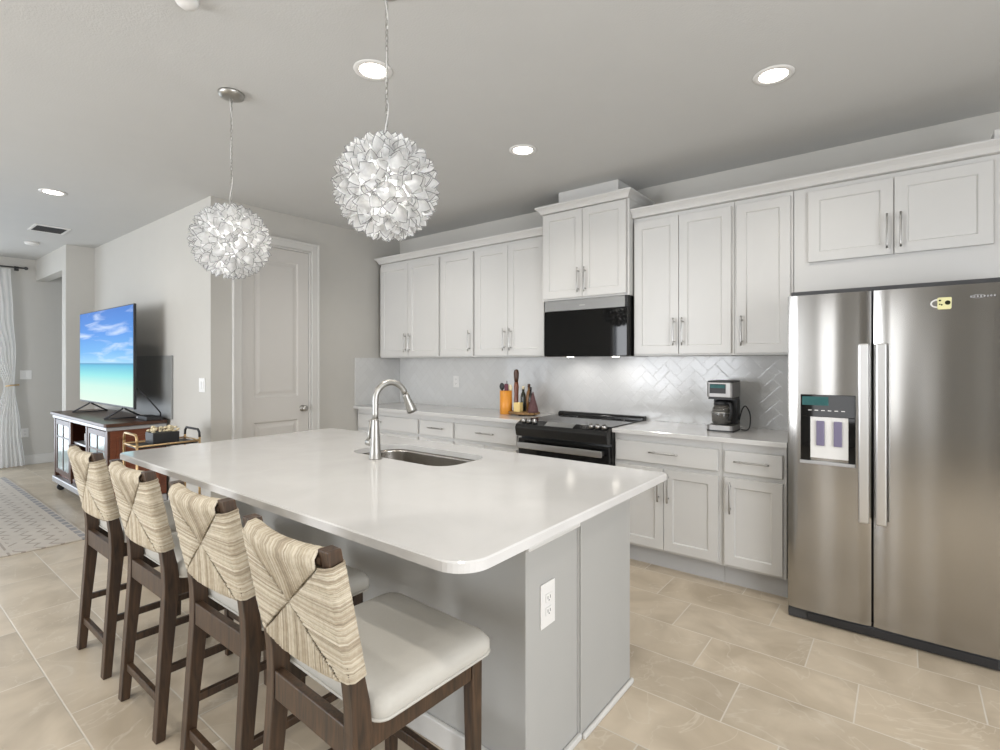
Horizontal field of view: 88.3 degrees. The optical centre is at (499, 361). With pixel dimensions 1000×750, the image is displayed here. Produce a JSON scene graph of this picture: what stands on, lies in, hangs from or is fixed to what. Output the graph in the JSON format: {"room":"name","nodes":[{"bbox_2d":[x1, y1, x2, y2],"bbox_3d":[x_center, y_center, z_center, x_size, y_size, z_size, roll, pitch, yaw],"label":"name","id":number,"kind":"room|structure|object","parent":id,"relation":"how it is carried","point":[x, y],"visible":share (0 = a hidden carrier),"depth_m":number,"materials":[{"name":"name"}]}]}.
{"room":"kitchen","nodes":[
{"label":"kitchen","id":0,"kind":"room"},
{"bbox_2d":[0,256,61,454],"bbox_3d":[-7.287,0.000,5.714,0.120,2.740,8.000,0,0,38],"label":"wall","id":1,"kind":"structure","parent":0,"point":[37,305],"depth_m":6.94,"materials":[{"name":"paint"}]},
{"bbox_2d":[0,265,27,270],"bbox_3d":[-7.186,-1.230,5.639,0.130,0.060,3.007,0,0,38],"label":"curtain rod","id":2,"kind":"object","parent":1,"relation":"attached to","point":[16,268],"visible":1,"depth_m":6.73,"materials":[{"name":"black metal"}]},
{"bbox_2d":[0,268,24,467],"bbox_3d":[-6.454,0.076,6.494,0.060,2.563,0.694,0,0,38],"label":"curtain","id":3,"kind":"object","parent":2,"relation":"hanging from","point":[11,448],"visible":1,"depth_m":6.64,"materials":[{"name":"white fabric"}]},
{"bbox_2d":[21,428,28,436],"bbox_3d":[-6.316,0.940,6.846,0.009,0.118,0.075,0,0,38],"label":"wall outlet","id":4,"kind":"object","parent":1,"relation":"attached to","point":[24,431],"visible":0.99,"depth_m":6.85,"materials":[{"name":"white plastic"}]},
{"bbox_2d":[20,370,31,378],"bbox_3d":[-6.310,0.170,6.854,0.009,0.118,0.115,0,0,38],"label":"light switch","id":5,"kind":"object","parent":1,"relation":"attached to","point":[24,374],"visible":1,"depth_m":6.85,"materials":[{"name":"white plastic"}]},
{"bbox_2d":[24,452,53,464],"bbox_3d":[-5.798,1.305,7.501,0.018,0.130,2.550,0,0,38],"label":"baseboard","id":6,"kind":"structure","parent":1,"relation":"attached to","point":[44,457],"depth_m":6.95,"materials":[{"name":"white paint"}]},
{"bbox_2d":[36,244,94,410],"bbox_3d":[-5.037,0.000,7.254,1.520,2.740,2.000,0,0,38],"label":"wall","id":7,"kind":"structure","parent":0,"point":[75,265],"depth_m":6.09,"materials":[{"name":"paint"}]},
{"bbox_2d":[95,199,203,494],"bbox_3d":[-3.646,0.000,5.317,3.060,2.740,0.130,0,0,38],"label":"wall","id":8,"kind":"structure","parent":0,"point":[153,266],"depth_m":4.81,"materials":[{"name":"paint"}]},
{"bbox_2d":[133,355,172,418],"bbox_3d":[-3.398,0.233,5.029,1.005,0.585,0.018,0,0,38],"label":"wall panel","id":9,"kind":"object","parent":8,"relation":"attached to","point":[154,374],"visible":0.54,"depth_m":4.95,"materials":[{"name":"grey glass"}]},
{"bbox_2d":[199,378,204,391],"bbox_3d":[-2.512,0.195,4.340,0.115,0.118,0.009,0,0,38],"label":"light switch","id":10,"kind":"object","parent":8,"relation":"attached to","point":[201,380],"visible":1,"depth_m":4.34,"materials":[{"name":"white plastic"}]},
{"bbox_2d":[204,196,399,498],"bbox_3d":[-1.808,0.000,5.084,0.120,2.740,2.030,0,0,38],"label":"wall","id":11,"kind":"structure","parent":0,"point":[349,271],"depth_m":5.14,"materials":[{"name":"paint"}]},
{"bbox_2d":[242,247,307,437],"bbox_3d":[-2.034,0.159,4.708,0.108,2.402,0.634,0,0,38],"label":"door","id":12,"kind":"structure","parent":11,"relation":"in","point":[274,298],"depth_m":4.71,"materials":[{"name":"paint"}]},
{"bbox_2d":[232,235,319,438],"bbox_3d":[-2.056,0.117,4.726,0.132,2.505,0.820,0,0,38],"label":"trim","id":13,"kind":"structure","parent":11,"relation":"attached to","point":[313,250],"depth_m":4.96,"materials":[{"name":"white paint"}]},
{"bbox_2d":[355,358,399,405],"bbox_3d":[-1.324,0.206,5.597,0.010,0.500,0.605,0,0,38],"label":"backsplash","id":14,"kind":"structure","parent":11,"relation":"attached to","point":[369,372],"depth_m":5.56,"materials":[{"name":"white tile"}]},
{"bbox_2d":[0,0,999,259],"bbox_3d":[-3.266,-1.420,2.561,12.900,0.100,8.000,0,0,38],"label":"ceiling","id":15,"kind":"structure","parent":0,"point":[116,107],"depth_m":2.61,"materials":[{"name":"paint"}]},
{"bbox_2d":[24,241,38,245],"bbox_3d":[-5.357,-1.355,5.890,0.132,0.030,0.132,0,0,38],"label":"smoke detector","id":16,"kind":"object","parent":15,"relation":"attached to","point":[31,243],"visible":1,"depth_m":5.86,"materials":[{"name":"white plastic"}]},
{"bbox_2d":[27,224,70,234],"bbox_3d":[-4.645,-1.365,5.307,0.340,0.010,0.280,0,0,38],"label":"ceiling vent","id":17,"kind":"object","parent":15,"relation":"in","point":[36,227],"visible":1,"depth_m":5.30,"materials":[{"name":"white plastic"}]},
{"bbox_2d":[38,188,67,195],"bbox_3d":[-3.603,-1.367,4.150,0.180,0.006,0.180,0,0,38],"label":"recessed light","id":18,"kind":"object","parent":15,"relation":"in","point":[43,190],"visible":1,"depth_m":4.15,"materials":[{"name":"white plastic"}]},
{"bbox_2d":[175,0,199,10],"bbox_3d":[-1.183,-1.353,1.944,0.084,0.034,0.084,0,0,38],"label":"smoke detector","id":19,"kind":"object","parent":15,"relation":"attached to","point":[188,5],"visible":1,"depth_m":1.94,"materials":[{"name":"white plastic"}]},
{"bbox_2d":[187,87,272,279],"bbox_3d":[-1.371,-0.895,2.628,0.386,0.949,0.385,0,0,41],"label":"pendant light","id":20,"kind":"object","parent":15,"relation":"hanging from","point":[241,252],"visible":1,"depth_m":2.54,"materials":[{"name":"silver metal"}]},
{"bbox_2d":[353,59,392,80],"bbox_3d":[-0.596,-1.367,2.417,0.180,0.006,0.180,0,0,38],"label":"recessed light","id":21,"kind":"object","parent":15,"relation":"in","point":[369,69],"visible":0.9,"depth_m":2.40,"materials":[{"name":"white plastic"}]},
{"bbox_2d":[331,0,439,242],"bbox_3d":[-0.411,-0.904,1.873,0.385,0.931,0.386,0,0,31],"label":"pendant light","id":22,"kind":"object","parent":15,"relation":"hanging from","point":[385,185],"visible":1,"depth_m":1.77,"materials":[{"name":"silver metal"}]},
{"bbox_2d":[509,144,536,155],"bbox_3d":[0.148,-1.367,3.328,0.180,0.006,0.180,0,0,38],"label":"recessed light","id":23,"kind":"object","parent":15,"relation":"in","point":[521,149],"visible":1,"depth_m":3.32,"materials":[{"name":"white plastic"}]},
{"bbox_2d":[752,64,794,85],"bbox_3d":[1.305,-1.367,2.458,0.180,0.006,0.180,0,0,38],"label":"recessed light","id":24,"kind":"object","parent":15,"relation":"in","point":[775,74],"visible":1,"depth_m":2.45,"materials":[{"name":"white plastic"}]},
{"bbox_2d":[0,462,999,749],"bbox_3d":[-3.266,1.410,2.561,12.900,0.080,8.000,0,0,38],"label":"floor","id":25,"kind":"structure","parent":0,"point":[715,664],"depth_m":2.24,"materials":[{"name":"beige tile"}]},
{"bbox_2d":[0,477,84,557],"bbox_3d":[-5.227,1.365,4.124,3.385,0.010,2.340,0,0,38],"label":"area rug","id":26,"kind":"object","parent":25,"relation":"on","point":[27,524],"visible":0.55,"depth_m":4.28,"materials":[{"name":"beige fabric"}]},
{"bbox_2d":[50,409,166,508],"bbox_3d":[-3.936,0.950,5.126,1.860,0.840,0.480,0,0,38],"label":"tv console","id":27,"kind":"object","parent":25,"relation":"on","point":[103,436],"visible":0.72,"depth_m":4.76,"materials":[{"name":"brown wood"}]},
{"bbox_2d":[74,440,85,446],"bbox_3d":[-3.928,0.801,5.136,0.506,0.018,0.395,0,0,38],"label":"shelf","id":28,"kind":"object","parent":27,"relation":"attached to","point":[82,443],"depth_m":5.06,"materials":[{"name":"silver metal"}]},
{"bbox_2d":[72,303,160,419],"bbox_3d":[-3.886,0.002,5.135,1.746,1.054,0.355,0,0,38],"label":"television","id":29,"kind":"object","parent":27,"relation":"on","point":[107,336],"visible":0.93,"depth_m":5.03,"materials":[{"name":"black plastic"}]},
{"bbox_2d":[136,414,161,420],"bbox_3d":[-3.234,0.512,4.744,0.255,0.035,0.124,0,0,38],"label":"box","id":30,"kind":"object","parent":27,"relation":"on","point":[150,417],"visible":1,"depth_m":4.68,"materials":[{"name":"black plastic"}]},
{"bbox_2d":[67,444,209,679],"bbox_3d":[-1.741,0.881,2.504,0.449,0.978,0.529,0,0,38],"label":"bar stool","id":31,"kind":"object","parent":25,"relation":"on","point":[105,534],"visible":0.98,"depth_m":2.28,"materials":[{"name":"brown wood"}]},
{"bbox_2d":[123,426,200,493],"bbox_3d":[-2.603,0.946,3.973,0.298,0.846,0.480,0,0,38],"label":"bar cart","id":32,"kind":"object","parent":25,"relation":"on","point":[137,445],"visible":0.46,"depth_m":3.90,"materials":[{"name":"gold metal"}]},
{"bbox_2d":[126,438,197,449],"bbox_3d":[-2.603,0.629,3.973,0.262,0.012,0.402,0,0,38],"label":"shelf","id":33,"kind":"object","parent":32,"relation":"attached to","point":[182,441],"depth_m":3.89,"materials":[{"name":"white plastic"}]},
{"bbox_2d":[145,425,179,444],"bbox_3d":[-2.602,0.556,3.976,0.176,0.134,0.189,0,0,38],"label":"planter box","id":34,"kind":"object","parent":32,"relation":"on","point":[152,436],"visible":1,"depth_m":3.93,"materials":[{"name":"black plastic"}]},
{"bbox_2d":[108,459,266,744],"bbox_3d":[-1.265,0.881,2.130,0.449,0.978,0.529,0,0,38],"label":"bar stool","id":35,"kind":"object","parent":25,"relation":"on","point":[151,543],"visible":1,"depth_m":1.91,"materials":[{"name":"brown wood"}]},
{"bbox_2d":[168,480,369,749],"bbox_3d":[-0.785,0.881,1.754,0.449,0.978,0.529,0,0,38],"label":"bar stool","id":36,"kind":"object","parent":25,"relation":"on","point":[209,529],"visible":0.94,"depth_m":1.55,"materials":[{"name":"beige wicker"}]},
{"bbox_2d":[242,513,489,749],"bbox_3d":[-0.353,0.881,1.368,0.449,0.978,0.529,0,0,40],"label":"bar stool","id":37,"kind":"object","parent":25,"relation":"on","point":[390,658],"visible":1,"depth_m":1.24,"materials":[{"name":"beige wicker"}]},
{"bbox_2d":[358,409,419,439],"bbox_3d":[-0.957,0.927,5.294,0.939,0.886,0.630,0,0,38],"label":"base cabinet","id":38,"kind":"object","parent":25,"relation":"on","point":[405,425],"visible":0.13,"depth_m":5.01,"materials":[{"name":"white paint"}]},
{"bbox_2d":[353,402,555,422],"bbox_3d":[-0.488,0.470,4.938,2.138,0.028,0.630,0,0,38],"label":"countertop","id":39,"kind":"structure","parent":38,"relation":"on","point":[485,414],"depth_m":4.74,"materials":[{"name":"white stone"}]},
{"bbox_2d":[500,390,511,413],"bbox_3d":[0.053,0.353,4.533,0.110,0.205,0.110,0,0,38],"label":"utensil holder","id":40,"kind":"object","parent":39,"relation":"on","point":[505,396],"visible":0.84,"depth_m":4.48,"materials":[{"name":"orange wood"}]},
{"bbox_2d":[509,410,539,415],"bbox_3d":[0.210,0.441,4.440,0.293,0.030,0.232,0,0,38],"label":"tray","id":41,"kind":"object","parent":39,"relation":"on","point":[512,411],"visible":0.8,"depth_m":4.34,"materials":[{"name":"brown wood"}]},
{"bbox_2d":[513,369,518,410],"bbox_3d":[0.143,0.244,4.501,0.054,0.362,0.054,0,0,38],"label":"pepper mill","id":42,"kind":"object","parent":41,"relation":"on","point":[516,372],"visible":0.78,"depth_m":4.49,"materials":[{"name":"brown wood"}]},
{"bbox_2d":[514,402,522,411],"bbox_3d":[0.157,0.387,4.420,0.063,0.078,0.050,0,0,38],"label":"box","id":43,"kind":"object","parent":41,"relation":"on","point":[518,406],"visible":1,"depth_m":4.40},
{"bbox_2d":[521,386,525,410],"bbox_3d":[0.203,0.318,4.492,0.048,0.215,0.048,0,0,38],"label":"bottle","id":44,"kind":"object","parent":41,"relation":"on","point":[523,395],"visible":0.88,"depth_m":4.47,"materials":[{"name":"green glass"}]},
{"bbox_2d":[526,384,529,410],"bbox_3d":[0.252,0.308,4.473,0.050,0.235,0.050,0,0,38],"label":"bottle","id":45,"kind":"object","parent":41,"relation":"on","point":[528,390],"visible":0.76,"depth_m":4.46,"materials":[{"name":"brown glass"}]},
{"bbox_2d":[528,387,531,406],"bbox_3d":[0.264,0.321,4.437,0.038,0.210,0.038,0,0,38],"label":"bottle","id":46,"kind":"object","parent":41,"relation":"on","point":[530,393],"visible":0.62,"depth_m":4.43,"materials":[{"name":"grey glass"}]},
{"bbox_2d":[527,392,538,412],"bbox_3d":[0.279,0.338,4.356,0.096,0.175,0.096,0,0,38],"label":"cone","id":47,"kind":"object","parent":41,"relation":"on","point":[532,408],"visible":1,"depth_m":4.33,"materials":[{"name":"ceramic"}]},
{"bbox_2d":[226,497,633,749],"bbox_3d":[-0.486,0.927,2.537,2.084,0.886,0.778,0,0,38],"label":"kitchen island","id":48,"kind":"object","parent":25,"relation":"on","point":[549,688],"visible":0.44,"depth_m":1.82,"materials":[{"name":"paint"}]},
{"bbox_2d":[120,428,666,573],"bbox_3d":[-0.619,0.470,2.355,2.350,0.028,1.242,0,0,38],"label":"island countertop","id":49,"kind":"structure","parent":48,"relation":"on","point":[480,514],"depth_m":1.86,"materials":[{"name":"white stone"}]},
{"bbox_2d":[365,379,416,459],"bbox_3d":[-0.523,0.270,2.495,0.249,0.372,0.092,0,0,-39],"label":"faucet","id":50,"kind":"object","parent":49,"relation":"on","point":[373,437],"visible":1,"depth_m":2.42,"materials":[{"name":"silver metal"}]},
{"bbox_2d":[363,449,475,465],"bbox_3d":[-0.416,0.594,2.557,0.750,0.220,0.390,0,0,38],"label":"sink","id":51,"kind":"object","parent":49,"relation":"in","point":[423,458],"visible":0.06,"depth_m":2.77,"materials":[{"name":"metal"}]},
{"bbox_2d":[540,578,554,629],"bbox_3d":[0.160,0.803,1.711,0.009,0.145,0.085,0,0,38],"label":"wall outlet","id":52,"kind":"object","parent":48,"relation":"attached to","point":[547,590],"visible":1,"depth_m":1.71,"materials":[{"name":"white plastic"}]},
{"bbox_2d":[546,592,551,602],"bbox_3d":[0.162,0.781,1.709,0.003,0.028,0.034,0,0,38],"label":"socket","id":53,"kind":"object","parent":52,"relation":"attached to","point":[548,594],"depth_m":1.71,"materials":[{"name":"white plastic"}]},
{"bbox_2d":[546,605,551,616],"bbox_3d":[0.162,0.825,1.709,0.003,0.028,0.034,0,0,38],"label":"socket","id":54,"kind":"object","parent":52,"relation":"attached to","point":[548,607],"depth_m":1.71,"materials":[{"name":"white plastic"}]},
{"bbox_2d":[420,415,455,443],"bbox_3d":[-0.410,0.927,4.865,0.449,0.886,0.630,0,0,38],"label":"base cabinet","id":55,"kind":"object","parent":25,"relation":"on","point":[432,428],"visible":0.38,"depth_m":4.63,"materials":[{"name":"white paint"}]},
{"bbox_2d":[455,418,521,452],"bbox_3d":[0.058,0.927,4.498,0.739,0.886,0.630,0,0,38],"label":"base cabinet","id":56,"kind":"object","parent":25,"relation":"on","point":[501,436],"visible":0.21,"depth_m":4.28,"materials":[{"name":"white paint"}]},
{"bbox_2d":[515,410,645,465],"bbox_3d":[0.626,0.887,3.995,0.771,0.926,0.711,0,0,38],"label":"range","id":57,"kind":"object","parent":25,"relation":"on","point":[589,437],"visible":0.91,"depth_m":3.77,"materials":[{"name":"black metal"}]},
{"bbox_2d":[526,414,642,430],"bbox_3d":[0.633,0.462,4.004,0.771,0.026,0.558,0,0,38],"label":"cooktop","id":58,"kind":"object","parent":57,"relation":"in","point":[611,421],"depth_m":4.02,"materials":[{"name":"black glass"}]},
{"bbox_2d":[615,432,724,581],"bbox_3d":[1.238,0.927,3.573,0.708,0.886,0.630,0,0,38],"label":"base cabinet","id":59,"kind":"object","parent":25,"relation":"on","point":[676,522],"visible":0.73,"depth_m":3.31,"materials":[{"name":"white paint"}]},
{"bbox_2d":[612,420,787,447],"bbox_3d":[1.386,0.470,3.469,1.067,0.028,0.630,0,0,38],"label":"countertop","id":60,"kind":"structure","parent":59,"relation":"on","point":[753,436],"depth_m":3.33,"materials":[{"name":"white stone"}]},
{"bbox_2d":[707,380,750,432],"bbox_3d":[1.525,0.290,3.425,0.237,0.332,0.211,0,0,38],"label":"coffee maker","id":61,"kind":"object","parent":60,"relation":"on","point":[726,414],"visible":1,"depth_m":3.38,"materials":[{"name":"plastic"}]},
{"bbox_2d":[708,396,739,399],"bbox_3d":[1.501,0.239,3.450,0.149,0.014,0.188,0,0,38],"label":"basket","id":62,"kind":"object","parent":61,"relation":"on","point":[709,397],"depth_m":3.37,"materials":[{"name":"silver plastic"}]},
{"bbox_2d":[722,442,787,597],"bbox_3d":[1.655,0.927,3.246,0.350,0.886,0.630,0,0,38],"label":"base cabinet","id":63,"kind":"object","parent":25,"relation":"on","point":[754,477],"visible":0.88,"depth_m":3.04,"materials":[{"name":"white paint"}]},
{"bbox_2d":[788,277,999,670],"bbox_3d":[2.114,0.492,2.755,0.912,1.748,0.795,0,0,38],"label":"refrigerator","id":64,"kind":"object","parent":25,"relation":"on","point":[894,396],"visible":1,"depth_m":2.48,"materials":[{"name":"silver metal"}]},
{"bbox_2d":[930,297,951,309],"bbox_3d":[2.032,-0.270,2.374,0.075,0.055,0.011,0,0,38],"label":"magnet","id":65,"kind":"object","parent":64,"relation":"attached to","point":[943,302],"visible":1,"depth_m":2.37,"materials":[{"name":"yellow ceramic"}]},
{"bbox_2d":[400,111,999,357],"bbox_3d":[1.524,0.000,3.824,6.920,2.740,0.100,0,0,38],"label":"wall","id":66,"kind":"structure","parent":0,"point":[982,127],"depth_m":3.44,"materials":[{"name":"paint"}]},
{"bbox_2d":[380,254,454,357],"bbox_3d":[-0.849,-0.545,5.380,0.904,1.000,0.380,0,0,38],"label":"upper cabinet","id":67,"kind":"object","parent":66,"relation":"attached to","point":[410,290],"visible":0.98,"depth_m":5.24,"materials":[{"name":"white paint"}]},
{"bbox_2d":[374,226,542,264],"bbox_3d":[-0.384,-1.077,5.014,2.162,0.060,0.382,0,0,38],"label":"crown molding","id":68,"kind":"structure","parent":67,"relation":"on","point":[538,231],"depth_m":4.75,"materials":[{"name":"white paint"}]},
{"bbox_2d":[453,376,458,386],"bbox_3d":[-0.452,0.200,5.291,0.075,0.118,0.009,0,0,38],"label":"wall outlet","id":69,"kind":"object","parent":66,"relation":"attached to","point":[455,378],"visible":1,"depth_m":5.29,"materials":[{"name":"white plastic"}]},
{"bbox_2d":[441,248,475,357],"bbox_3d":[-0.319,-0.545,4.965,0.439,1.000,0.380,0,0,38],"label":"upper cabinet","id":70,"kind":"object","parent":66,"relation":"attached to","point":[457,268],"visible":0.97,"depth_m":4.84,"materials":[{"name":"white paint"}]},
{"bbox_2d":[475,236,544,356],"bbox_3d":[0.161,-0.545,4.589,0.779,1.000,0.380,0,0,38],"label":"upper cabinet","id":71,"kind":"object","parent":66,"relation":"attached to","point":[509,304],"visible":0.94,"depth_m":4.46,"materials":[{"name":"white paint"}]},
{"bbox_2d":[400,355,787,429],"bbox_3d":[0.428,0.206,4.614,3.960,0.500,0.010,0,0,38],"label":"backsplash","id":72,"kind":"structure","parent":66,"relation":"attached to","point":[657,388],"depth_m":4.20,"materials":[{"name":"white tile"}]},
{"bbox_2d":[543,198,645,301],"bbox_3d":[0.743,-0.859,4.088,0.750,0.742,0.450,0,0,38],"label":"upper cabinet","id":73,"kind":"object","parent":66,"relation":"attached to","point":[588,252],"visible":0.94,"depth_m":3.90,"materials":[{"name":"white paint"}]},
{"bbox_2d":[559,179,629,202],"bbox_3d":[0.779,-1.306,4.138,0.520,0.125,0.325,0,0,38],"label":"duct cover","id":74,"kind":"object","parent":73,"relation":"on","point":[616,184],"visible":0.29,"depth_m":3.98,"materials":[{"name":"white paint"}]},
{"bbox_2d":[535,187,654,215],"bbox_3d":[0.742,-1.214,4.086,0.822,0.057,0.453,0,0,38],"label":"crown molding","id":75,"kind":"structure","parent":73,"relation":"attached to","point":[629,192],"depth_m":3.88,"materials":[{"name":"white paint"}]},
{"bbox_2d":[544,295,648,356],"bbox_3d":[0.760,-0.262,4.091,0.712,0.448,0.400,0,0,38],"label":"microwave","id":76,"kind":"object","parent":66,"relation":"attached to","point":[601,326],"visible":0.98,"depth_m":3.90,"materials":[{"name":"black glass"}]},
{"bbox_2d":[634,202,744,355],"bbox_3d":[1.334,-0.545,3.669,0.691,1.000,0.380,0,0,38],"label":"upper cabinet","id":77,"kind":"object","parent":66,"relation":"attached to","point":[684,261],"visible":0.96,"depth_m":3.52,"materials":[{"name":"white paint"}]},
{"bbox_2d":[735,191,793,355],"bbox_3d":[1.739,-0.545,3.351,0.337,1.000,0.380,0,0,38],"label":"upper cabinet","id":78,"kind":"object","parent":66,"relation":"attached to","point":[764,226],"visible":0.92,"depth_m":3.24,"materials":[{"name":"white paint"}]},
{"bbox_2d":[794,154,999,291],"bbox_3d":[2.251,-0.720,2.950,0.957,0.650,0.380,0,0,38],"label":"upper cabinet","id":79,"kind":"object","parent":66,"relation":"attached to","point":[937,223],"visible":0.96,"depth_m":2.81,"materials":[{"name":"white paint"}]},
{"bbox_2d":[630,137,999,218],"bbox_3d":[1.858,-1.077,3.256,2.027,0.060,0.382,0,0,38],"label":"crown molding","id":80,"kind":"structure","parent":79,"relation":"on","point":[991,146],"depth_m":2.99,"materials":[{"name":"white paint"}]},
{"bbox_2d":[991,129,999,138],"bbox_3d":[2.536,-1.134,2.615,0.055,0.052,0.155,0,0,38],"label":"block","id":81,"kind":"object","parent":80,"relation":"on","point":[996,134],"visible":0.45,"depth_m":2.56,"materials":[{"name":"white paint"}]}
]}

